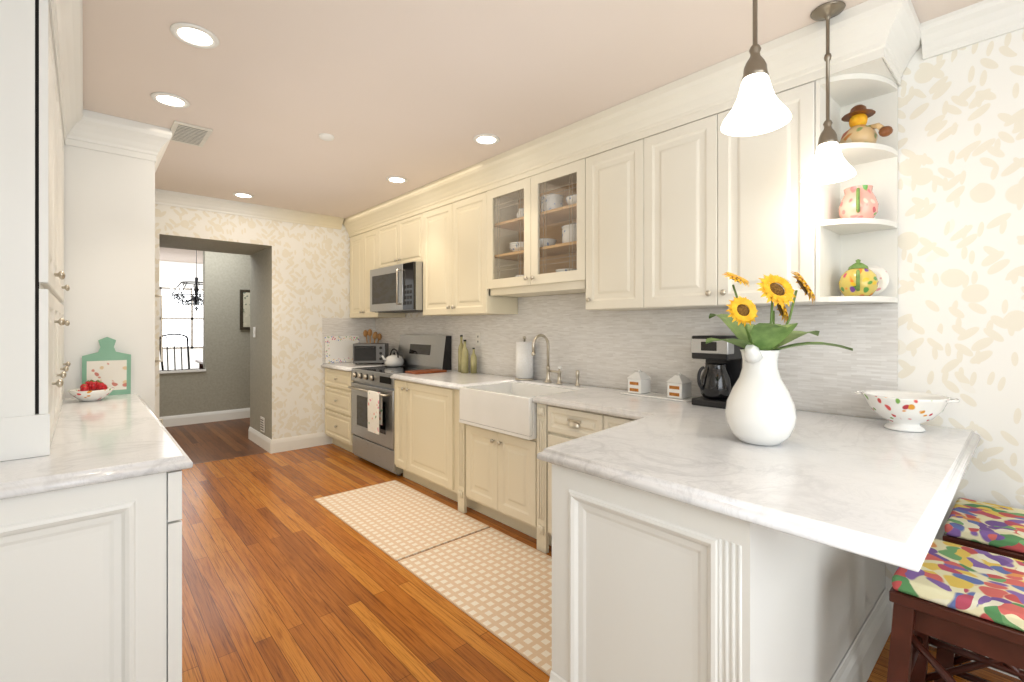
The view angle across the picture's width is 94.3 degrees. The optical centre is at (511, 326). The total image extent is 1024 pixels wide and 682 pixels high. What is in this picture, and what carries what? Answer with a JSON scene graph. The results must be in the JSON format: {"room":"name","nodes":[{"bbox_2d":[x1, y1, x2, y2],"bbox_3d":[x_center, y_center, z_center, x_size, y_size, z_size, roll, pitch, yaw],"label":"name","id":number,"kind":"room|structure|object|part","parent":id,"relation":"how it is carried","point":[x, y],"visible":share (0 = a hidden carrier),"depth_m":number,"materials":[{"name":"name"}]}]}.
{"room":"kitchen","nodes":[
{"label":"kitchen","id":0,"kind":"room"},
{"bbox_2d":[159,251,249,416],"bbox_3d":[-4.600,0.040,6.334,6.800,2.560,0.170,0,0,-42],"label":"wall","id":1,"kind":"structure","parent":0,"point":[219,380],"depth_m":6.66,"materials":[{"name":"grey paint"}]},
{"bbox_2d":[159,408,249,426],"bbox_3d":[-4.550,1.250,6.279,6.400,0.140,0.018,0,0,-42],"label":"baseboard","id":2,"kind":"structure","parent":1,"relation":"attached to","point":[186,419],"depth_m":6.56,"materials":[{"name":"white wood"}]},
{"bbox_2d":[240,289,249,329],"bbox_3d":[-3.783,-0.250,6.959,0.360,0.580,0.032,0,0,-42],"label":"picture frame","id":3,"kind":"object","parent":1,"relation":"attached to","point":[244,309],"visible":0.44,"depth_m":6.87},
{"bbox_2d":[155,204,349,439],"bbox_3d":[-3.062,0.040,5.074,4.760,2.560,0.880,0,0,-42],"label":"wall","id":4,"kind":"structure","parent":0,"point":[299,282],"depth_m":5.14,"materials":[{"name":"paper"}]},
{"bbox_2d":[155,189,343,229],"bbox_3d":[-2.599,-1.180,4.845,1.770,0.120,0.082,0,0,-42],"label":"crown molding","id":5,"kind":"structure","parent":4,"relation":"attached to","point":[162,197],"depth_m":4.76,"materials":[{"name":"white wood"}]},
{"bbox_2d":[253,327,255,336],"bbox_3d":[-2.963,0.060,5.460,0.012,0.120,0.080,0,0,-42],"label":"switch plate","id":6,"kind":"object","parent":4,"relation":"attached to","point":[254,328],"depth_m":5.45,"materials":[{"name":"white plastic"}]},
{"bbox_2d":[248,427,271,453],"bbox_3d":[-2.810,1.250,5.289,0.018,0.140,0.898,0,0,-42],"label":"baseboard","id":7,"kind":"structure","parent":4,"relation":"attached to","point":[267,444],"depth_m":5.23,"materials":[{"name":"white wood"}]},
{"bbox_2d":[260,416,264,432],"bbox_3d":[-2.741,1.070,5.216,0.010,0.160,0.140,0,0,-42],"label":"switch plate","id":8,"kind":"object","parent":4,"relation":"attached to","point":[262,424],"depth_m":5.20,"materials":[{"name":"white plastic"}]},
{"bbox_2d":[272,432,331,452],"bbox_3d":[-2.275,1.250,5.179,0.630,0.140,0.018,0,0,-42],"label":"baseboard","id":9,"kind":"structure","parent":4,"relation":"attached to","point":[316,439],"depth_m":5.15,"materials":[{"name":"white wood"}]},
{"bbox_2d":[48,0,983,263],"bbox_3d":[-2.442,-1.280,3.937,6.800,0.080,13.520,0,0,-42],"label":"ceiling","id":10,"kind":"structure","parent":0,"point":[416,94],"depth_m":2.33,"materials":[{"name":"paint"}]},
{"bbox_2d":[151,92,189,107],"bbox_3d":[-1.861,-1.236,2.590,0.175,0.008,0.175,0,0,3],"label":"recessed light","id":11,"kind":"object","parent":10,"relation":"in","point":[167,99],"depth_m":2.58,"materials":[{"name":"white"}]},
{"bbox_2d":[169,250,202,311],"bbox_3d":[-5.034,-0.740,7.578,0.720,1.000,0.716,0,0,-42],"label":"chandelier","id":12,"kind":"object","parent":10,"relation":"hanging from","point":[196,299],"visible":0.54,"depth_m":7.53,"materials":[{"name":"metal"}]},
{"bbox_2d":[170,120,212,146],"bbox_3d":[-2.071,-1.232,3.047,0.200,0.016,0.360,0,0,-42],"label":"ceiling vent","id":13,"kind":"object","parent":10,"relation":"in","point":[189,134],"visible":0.96,"depth_m":3.01,"materials":[{"name":"white metal"}]},
{"bbox_2d":[170,22,218,48],"bbox_3d":[-1.346,-1.236,2.018,0.175,0.008,0.175,0,0,3],"label":"recessed light","id":14,"kind":"object","parent":10,"relation":"in","point":[194,35],"depth_m":2.01,"materials":[{"name":"white"}]},
{"bbox_2d":[233,192,253,197],"bbox_3d":[-2.521,-1.236,4.458,0.175,0.008,0.175,0,0,3],"label":"recessed light","id":15,"kind":"object","parent":10,"relation":"in","point":[238,194],"depth_m":4.45,"materials":[{"name":"white"}]},
{"bbox_2d":[319,133,333,140],"bbox_3d":[-1.205,-1.228,3.087,0.096,0.022,0.096,0,0,-42],"label":"smoke detector","id":16,"kind":"object","parent":10,"relation":"attached to","point":[326,137],"visible":1,"depth_m":3.06,"materials":[{"name":"white plastic"}]},
{"bbox_2d":[386,176,407,182],"bbox_3d":[-0.966,-1.236,3.988,0.175,0.008,0.175,0,0,3],"label":"recessed light","id":17,"kind":"object","parent":10,"relation":"in","point":[394,179],"depth_m":3.98,"materials":[{"name":"white"}]},
{"bbox_2d":[473,134,499,144],"bbox_3d":[-0.169,-1.236,3.131,0.175,0.008,0.175,0,0,3],"label":"recessed light","id":18,"kind":"object","parent":10,"relation":"in","point":[483,139],"depth_m":3.13,"materials":[{"name":"white"}]},
{"bbox_2d":[721,0,791,135],"bbox_3d":[0.697,-0.910,1.363,0.182,0.658,0.182,0,0,-42],"label":"pendant light","id":19,"kind":"object","parent":10,"relation":"hanging from","point":[759,107],"visible":1,"depth_m":1.35,"materials":[{"name":"white glass"}]},
{"bbox_2d":[801,0,855,184],"bbox_3d":[1.234,-0.910,1.857,0.182,0.658,0.182,0,0,-42],"label":"pendant light","id":20,"kind":"object","parent":10,"relation":"hanging from","point":[830,164],"visible":1,"depth_m":1.84,"materials":[{"name":"white glass"}]},
{"bbox_2d":[165,418,1021,681],"bbox_3d":[-2.442,1.350,3.937,6.800,0.060,13.520,0,0,-42],"label":"floor","id":21,"kind":"structure","parent":0,"point":[286,577],"depth_m":2.39,"materials":[{"name":"brown wood"}]},
{"bbox_2d":[0,470,181,681],"bbox_3d":[-1.592,0.883,1.658,0.606,0.872,0.966,0,0,-42],"label":"base cabinet","id":22,"kind":"object","parent":21,"relation":"on","point":[90,583],"visible":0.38,"depth_m":1.35,"materials":[{"name":"white wood"}]},
{"bbox_2d":[0,393,192,499],"bbox_3d":[-1.888,0.426,2.006,0.632,0.040,1.928,0,0,-42],"label":"countertop","id":23,"kind":"structure","parent":22,"relation":"on","point":[108,438],"depth_m":1.55,"materials":[{"name":"stone"}]},
{"bbox_2d":[0,0,70,460],"bbox_3d":[-2.105,-0.318,2.015,0.322,1.445,1.624,0,0,-42],"label":"hutch","id":24,"kind":"object","parent":23,"relation":"on","point":[33,374],"visible":1,"depth_m":1.48,"materials":[{"name":"white wood"}]},
{"bbox_2d":[68,380,113,401],"bbox_3d":[-2.320,0.348,2.621,0.196,0.115,0.194,0,0,-42],"label":"bowl","id":25,"kind":"object","parent":23,"relation":"on","point":[91,390],"visible":1,"depth_m":2.59,"materials":[{"name":"white ceramic"}]},
{"bbox_2d":[82,337,130,394],"bbox_3d":[-2.393,0.232,2.807,0.220,0.349,0.054,0,0,-42],"label":"board","id":26,"kind":"object","parent":23,"relation":"on","point":[107,364],"visible":0.88,"depth_m":2.81,"materials":[{"name":"green wood"}]},
{"bbox_2d":[60,145,159,420],"bbox_3d":[-2.815,0.140,3.092,0.707,2.360,0.922,0,0,-42],"label":"tall cabinet","id":27,"kind":"object","parent":21,"relation":"on","point":[109,237],"depth_m":2.84,"materials":[{"name":"white wood"}]},
{"bbox_2d":[48,0,171,171],"bbox_3d":[-2.462,-1.139,2.760,0.787,0.199,3.355,0,0,-42],"label":"crown molding","id":28,"kind":"structure","parent":27,"relation":"on","point":[87,129],"depth_m":2.69,"materials":[{"name":"white wood"}]},
{"bbox_2d":[159,333,189,369],"bbox_3d":[-4.903,0.709,7.178,0.543,1.221,0.506,0,0,14],"label":"dining chair","id":29,"kind":"object","parent":21,"relation":"on","point":[188,357],"visible":0.29,"depth_m":7.23,"materials":[{"name":"wood"}]},
{"bbox_2d":[195,360,202,367],"bbox_3d":[-4.874,0.769,8.328,1.000,1.099,1.000,0,0,-42],"label":"dining table","id":30,"kind":"object","parent":21,"relation":"on","point":[200,362],"visible":0.06,"depth_m":8.25,"materials":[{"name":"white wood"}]},
{"bbox_2d":[325,368,353,452],"bbox_3d":[-1.636,0.883,5.267,0.618,0.872,0.733,0,0,-42],"label":"base cabinet","id":31,"kind":"object","parent":21,"relation":"on","point":[337,392],"depth_m":5.04,"materials":[{"name":"beige wood"}]},
{"bbox_2d":[321,362,384,370],"bbox_3d":[-1.650,0.426,5.256,0.652,0.040,0.734,0,0,-42],"label":"countertop","id":32,"kind":"structure","parent":31,"relation":"on","point":[346,366],"depth_m":5.08,"materials":[{"name":"stone"}]},
{"bbox_2d":[325,336,358,362],"bbox_3d":[-1.938,0.255,5.440,0.400,0.299,0.041,0,0,-42],"label":"serving tray","id":33,"kind":"object","parent":32,"relation":"on","point":[338,349],"visible":0.73,"depth_m":5.41,"materials":[{"name":"white ceramic"}]},
{"bbox_2d":[353,343,388,363],"bbox_3d":[-1.556,0.292,5.241,0.340,0.225,0.294,0,0,-6],"label":"toaster oven","id":34,"kind":"object","parent":32,"relation":"on","point":[368,352],"visible":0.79,"depth_m":5.13,"materials":[{"name":"grey metal"}]},
{"bbox_2d":[363,329,381,342],"bbox_3d":[-1.635,0.214,5.571,0.182,0.382,0.142,0,0,-42],"label":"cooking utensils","id":35,"kind":"object","parent":32,"relation":"on","point":[376,335],"visible":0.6,"depth_m":5.55,"materials":[{"name":"brown wood"}]},
{"bbox_2d":[348,335,450,475],"bbox_3d":[-1.125,0.702,4.639,0.679,1.234,0.876,0,0,-42],"label":"range","id":36,"kind":"object","parent":21,"relation":"on","point":[372,410],"visible":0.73,"depth_m":4.52,"materials":[{"name":"silver metal"}]},
{"bbox_2d":[367,390,382,434],"bbox_3d":[-1.236,0.765,4.279,0.031,0.370,0.230,0,0,-42],"label":"towel","id":37,"kind":"object","parent":36,"relation":"hanging from","point":[374,405],"depth_m":4.25,"materials":[{"name":"white fabric"}]},
{"bbox_2d":[382,348,403,366],"bbox_3d":[-1.243,0.316,4.936,0.242,0.187,0.200,0,0,-42],"label":"kettle","id":38,"kind":"object","parent":36,"relation":"on","point":[393,360],"visible":1,"depth_m":4.88,"materials":[{"name":"white ceramic"}]},
{"bbox_2d":[395,379,404,476],"bbox_3d":[-0.723,0.883,4.253,0.618,0.872,0.224,0,0,-42],"label":"base cabinet","id":39,"kind":"object","parent":21,"relation":"on","point":[399,384],"depth_m":4.06,"materials":[{"name":"beige wood"}]},
{"bbox_2d":[315,480,488,560],"bbox_3d":[-0.828,1.315,3.376,0.677,0.007,1.275,0,0,-42],"label":"mat","id":40,"kind":"object","parent":21,"relation":"on","point":[395,520],"visible":1,"depth_m":3.25,"materials":[{"name":"beige fabric"}]},
{"bbox_2d":[405,381,452,499],"bbox_3d":[-0.381,0.883,3.866,0.627,0.872,0.810,0,0,-42],"label":"base cabinet","id":41,"kind":"object","parent":21,"relation":"on","point":[441,449],"depth_m":3.71,"materials":[{"name":"beige wood"}]},
{"bbox_2d":[398,527,551,675],"bbox_3d":[0.004,1.315,2.452,0.677,0.007,1.170,0,0,-42],"label":"mat","id":42,"kind":"object","parent":21,"relation":"on","point":[496,583],"visible":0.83,"depth_m":2.43,"materials":[{"name":"beige fabric"}]},
{"bbox_2d":[453,381,575,536],"bbox_3d":[0.116,0.869,3.280,0.672,0.901,0.876,0,0,-42],"label":"base cabinet","id":43,"kind":"object","parent":21,"relation":"on","point":[495,424],"depth_m":3.12,"materials":[{"name":"beige wood"}]},
{"bbox_3d":[0.051,0.541,3.222,0.497,0.247,0.704,0,0,-42],"label":"sink apron","id":44,"kind":"part","parent":43,"relation":"part of","materials":[{"name":"white ceramic"}]},
{"bbox_2d":[390,370,980,453],"bbox_3d":[0.395,0.426,2.981,0.657,0.040,3.612,0,0,-42],"label":"countertop","id":45,"kind":"structure","parent":43,"relation":"on","point":[601,400],"depth_m":2.34,"materials":[{"name":"stone"}]},
{"bbox_2d":[405,369,446,373],"bbox_3d":[-0.764,0.396,4.227,0.320,0.018,0.185,0,0,-42],"label":"cutting board","id":46,"kind":"object","parent":45,"relation":"on","point":[426,371],"visible":1,"depth_m":4.17,"materials":[{"name":"brown wood"}]},
{"bbox_2d":[458,338,476,372],"bbox_3d":[-0.380,0.258,4.191,0.145,0.293,0.067,0,0,12],"label":"oil bottle","id":47,"kind":"object","parent":45,"relation":"on","point":[463,360],"depth_m":4.17,"materials":[{"name":"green glass"}]},
{"bbox_2d":[515,336,533,379],"bbox_3d":[0.097,0.237,3.673,0.150,0.335,0.150,0,0,-42],"label":"paper towel holder","id":48,"kind":"object","parent":45,"relation":"on","point":[524,363],"visible":0.98,"depth_m":3.61,"materials":[{"name":"white paper"}]},
{"bbox_2d":[531,334,579,385],"bbox_3d":[0.300,0.228,3.323,0.193,0.355,0.314,0,0,-42],"label":"bridge faucet","id":49,"kind":"object","parent":45,"relation":"on","point":[548,371],"visible":1,"depth_m":3.39,"materials":[{"name":"silver metal"}]},
{"bbox_2d":[620,370,694,401],"bbox_3d":[0.861,0.331,2.773,0.170,0.148,0.430,0,0,-42],"label":"canisters","id":50,"kind":"object","parent":45,"relation":"on","point":[678,386],"visible":0.98,"depth_m":2.69,"materials":[{"name":"white ceramic"}]},
{"bbox_2d":[691,335,743,408],"bbox_3d":[1.079,0.225,2.478,0.260,0.360,0.194,0,0,-42],"label":"coffee maker","id":51,"kind":"object","parent":45,"relation":"on","point":[720,375],"visible":0.85,"depth_m":2.41,"materials":[{"name":"black plastic"}]},
{"bbox_2d":[854,390,959,431],"bbox_3d":[1.558,0.337,1.887,0.276,0.137,0.326,0,0,-42],"label":"bowl","id":52,"kind":"object","parent":45,"relation":"on","point":[906,411],"visible":1,"depth_m":1.83,"materials":[{"name":"white ceramic"}]},
{"bbox_2d":[533,403,596,553],"bbox_3d":[0.521,0.883,2.864,0.627,0.872,0.433,0,0,-42],"label":"base cabinet","id":53,"kind":"object","parent":21,"relation":"on","point":[556,425],"depth_m":2.77,"materials":[{"name":"beige wood"}]},
{"bbox_2d":[597,413,632,431],"bbox_3d":[0.743,0.883,2.624,0.618,0.872,0.306,0,0,-42],"label":"base cabinet","id":54,"kind":"object","parent":21,"relation":"on","point":[604,421],"depth_m":2.44,"materials":[{"name":"beige wood"}]},
{"bbox_2d":[549,464,891,681],"bbox_3d":[0.886,0.883,1.820,1.481,0.872,0.660,0,0,-42],"label":"base cabinet","id":55,"kind":"object","parent":21,"relation":"on","point":[648,587],"visible":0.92,"depth_m":1.36,"materials":[{"name":"white wood"}]},
{"bbox_2d":[537,410,972,571],"bbox_3d":[0.688,0.426,1.538,0.840,0.040,1.075,0,0,-42],"label":"countertop","id":56,"kind":"structure","parent":55,"relation":"on","point":[875,489],"depth_m":1.30,"materials":[{"name":"stone"}]},
{"bbox_2d":[706,270,852,445],"bbox_3d":[0.909,0.098,1.665,0.401,0.613,0.442,0,0,-42],"label":"pitcher vase","id":57,"kind":"object","parent":56,"relation":"on","point":[760,410],"visible":1,"depth_m":1.61,"materials":[{"name":"white ceramic"}]},
{"bbox_2d":[887,539,1023,681],"bbox_3d":[1.291,0.992,1.256,0.452,0.654,0.452,0,0,-42],"label":"stool","id":58,"kind":"object","parent":21,"relation":"on","point":[967,598],"visible":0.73,"depth_m":1.24,"materials":[{"name":"multicoloured fabric"}]},
{"bbox_2d":[934,498,1023,681],"bbox_3d":[1.737,0.992,1.591,0.452,0.654,0.452,0,0,-42],"label":"stool","id":59,"kind":"object","parent":21,"relation":"on","point":[988,527],"visible":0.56,"depth_m":1.58,"materials":[{"name":"multicoloured fabric"}]},
{"bbox_2d":[402,29,1023,594],"bbox_3d":[0.957,0.040,3.002,0.200,2.560,7.580,0,0,-42],"label":"wall","id":60,"kind":"structure","parent":0,"point":[960,223],"depth_m":1.89,"materials":[{"name":"paper"}]},
{"bbox_2d":[350,228,401,317],"bbox_3d":[-1.531,-0.572,5.362,0.322,0.935,0.734,0,0,-42],"label":"upper cabinet","id":61,"kind":"object","parent":60,"relation":"attached to","point":[364,246],"depth_m":5.26,"materials":[{"name":"beige wood"}]},
{"bbox_2d":[378,213,421,316],"bbox_3d":[-0.990,-0.572,4.761,0.322,0.935,0.885,0,0,-42],"label":"upper cabinet","id":62,"kind":"object","parent":60,"relation":"attached to","point":[400,242],"depth_m":4.64,"materials":[{"name":"beige wood"}]},
{"bbox_2d":[370,261,422,312],"bbox_3d":[-1.041,-0.371,4.714,0.454,0.441,0.878,0,0,-42],"label":"microwave","id":63,"kind":"object","parent":62,"relation":"attached to","point":[398,288],"visible":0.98,"depth_m":4.46,"materials":[{"name":"silver metal"}]},
{"bbox_2d":[422,192,485,315],"bbox_3d":[-0.383,-0.572,4.087,0.322,0.935,0.928,0,0,-42],"label":"upper cabinet","id":64,"kind":"object","parent":60,"relation":"attached to","point":[453,234],"depth_m":3.94,"materials":[{"name":"beige wood"}]},
{"bbox_2d":[486,159,581,314],"bbox_3d":[0.249,-0.572,3.385,0.322,0.935,0.960,0,0,-42],"label":"upper cabinet","id":65,"kind":"object","parent":60,"relation":"attached to","point":[537,265],"depth_m":3.39,"materials":[{"name":"beige wood"}]},
{"bbox_2d":[510,242,523,251],"bbox_3d":[0.068,-0.589,3.586,0.176,0.078,0.173,0,0,18],"label":"dish","id":66,"kind":"object","parent":65,"relation":"in","point":[513,246],"depth_m":3.52,"materials":[{"name":"white ceramic"}]},
{"bbox_2d":[516,208,523,217],"bbox_3d":[0.081,-0.840,3.572,0.096,0.100,0.094,0,0,-42],"label":"dish","id":67,"kind":"object","parent":65,"relation":"in","point":[522,209],"depth_m":3.54,"materials":[{"name":"white ceramic"}]},
{"bbox_2d":[540,238,553,246],"bbox_3d":[0.228,-0.585,3.408,0.184,0.070,0.181,0,0,-42],"label":"dish","id":68,"kind":"object","parent":65,"relation":"in","point":[541,241],"depth_m":3.33,"materials":[{"name":"white ceramic"}]},
{"bbox_2d":[540,193,561,211],"bbox_3d":[0.282,-0.866,3.349,0.164,0.152,0.162,0,0,-42],"label":"dish","id":69,"kind":"object","parent":65,"relation":"in","point":[547,198],"depth_m":3.28,"materials":[{"name":"white ceramic"}]},
{"bbox_2d":[554,223,576,244],"bbox_3d":[0.416,-0.626,3.200,0.164,0.152,0.162,0,0,-42],"label":"dish","id":70,"kind":"object","parent":65,"relation":"in","point":[566,234],"depth_m":3.14,"materials":[{"name":"white ceramic"}]},
{"bbox_2d":[555,269,576,271],"bbox_3d":[0.382,-0.349,3.237,0.176,0.078,0.173,0,0,-42],"label":"dish","id":71,"kind":"object","parent":65,"relation":"in","point":[558,270],"depth_m":3.17,"materials":[{"name":"white ceramic"}]},
{"bbox_2d":[558,194,576,207],"bbox_3d":[0.449,-0.825,3.163,0.184,0.070,0.181,0,0,-42],"label":"dish","id":72,"kind":"object","parent":65,"relation":"in","point":[560,201],"depth_m":3.14,"materials":[{"name":"white ceramic"}]},
{"bbox_2d":[322,293,897,418],"bbox_3d":[-0.228,0.084,3.690,0.639,0.643,4.969,0,0,-42],"label":"tile backsplash","id":73,"kind":"structure","parent":60,"relation":"attached to","point":[613,349],"depth_m":2.94,"materials":[{"name":"tile"}]},
{"bbox_2d":[476,333,480,345],"bbox_3d":[-0.303,0.107,4.235,0.005,0.115,0.070,0,0,-42],"label":"electrical outlet plate","id":74,"kind":"object","parent":73,"relation":"attached to","point":[478,339],"visible":1,"depth_m":4.23,"materials":[{"name":"white plastic"}]},
{"bbox_2d":[582,141,645,310],"bbox_3d":[0.707,-0.572,2.876,0.322,0.935,0.410,0,0,-42],"label":"upper cabinet","id":75,"kind":"object","parent":60,"relation":"attached to","point":[609,178],"depth_m":2.78,"materials":[{"name":"beige wood"}]},
{"bbox_2d":[343,0,921,237],"bbox_3d":[-0.114,-1.139,3.734,0.407,0.199,5.050,0,0,-42],"label":"crown molding","id":76,"kind":"structure","parent":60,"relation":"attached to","point":[880,37],"depth_m":2.37,"materials":[{"name":"white wood"}]},
{"bbox_2d":[638,81,835,309],"bbox_3d":[1.120,-0.572,2.418,0.322,0.935,0.824,0,0,-42],"label":"upper cabinet","id":77,"kind":"object","parent":60,"relation":"attached to","point":[687,216],"depth_m":2.29,"materials":[{"name":"beige wood"}]},
{"bbox_2d":[815,73,897,304],"bbox_3d":[1.476,-0.573,2.031,0.323,0.935,0.223,0,0,-42],"label":"corner shelf unit","id":78,"kind":"object","parent":60,"relation":"attached to","point":[842,245],"visible":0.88,"depth_m":2.07,"materials":[{"name":"white wood"}]},
{"bbox_2d":[838,185,878,218],"bbox_3d":[1.468,-0.520,2.019,0.166,0.144,0.138,0,0,-42],"label":"ceramic jar","id":79,"kind":"object","parent":78,"relation":"on","point":[859,201],"visible":0.88,"depth_m":1.98,"materials":[{"name":"pink ceramic"}]},
{"bbox_2d":[838,259,878,295],"bbox_3d":[1.482,-0.209,2.031,0.203,0.162,0.138,0,0,-42],"label":"teapot","id":80,"kind":"object","parent":78,"relation":"on","point":[857,278],"visible":0.94,"depth_m":1.99,"materials":[{"name":"yellow ceramic"}]},
{"bbox_2d":[839,104,892,143],"bbox_3d":[1.496,-0.852,2.007,0.136,0.186,0.190,0,0,-42],"label":"ceramic piece","id":81,"kind":"object","parent":78,"relation":"on","point":[856,118],"visible":0.9,"depth_m":1.99,"materials":[{"name":"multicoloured ceramic"}]},
{"bbox_2d":[867,265,888,295],"bbox_3d":[1.570,-0.203,2.087,0.028,0.139,0.140,0,0,-42],"label":"plate","id":82,"kind":"object","parent":78,"relation":"on","point":[881,273],"visible":0.35,"depth_m":2.06,"materials":[{"name":"white ceramic"}]},
{"bbox_2d":[891,602,1023,679],"bbox_3d":[2.426,1.250,1.208,0.018,0.140,2.349,0,0,-42],"label":"baseboard","id":83,"kind":"structure","parent":60,"relation":"attached to","point":[892,603],"depth_m":1.87,"materials":[{"name":"wood"}]},
{"bbox_2d":[920,0,1023,59],"bbox_3d":[2.443,-1.180,1.142,0.082,0.120,2.227,0,0,-42],"label":"crown molding","id":84,"kind":"structure","parent":60,"relation":"attached to","point":[979,22],"depth_m":1.86,"materials":[{"name":"white wood"}]},
{"label":"outside","id":85,"kind":"structure","parent":0,"visible":0},
{"bbox_2d":[159,261,202,369],"bbox_3d":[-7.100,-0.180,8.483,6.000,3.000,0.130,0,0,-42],"label":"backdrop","id":86,"kind":"structure","parent":85,"point":[180,318],"depth_m":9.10,"materials":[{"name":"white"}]}
]}

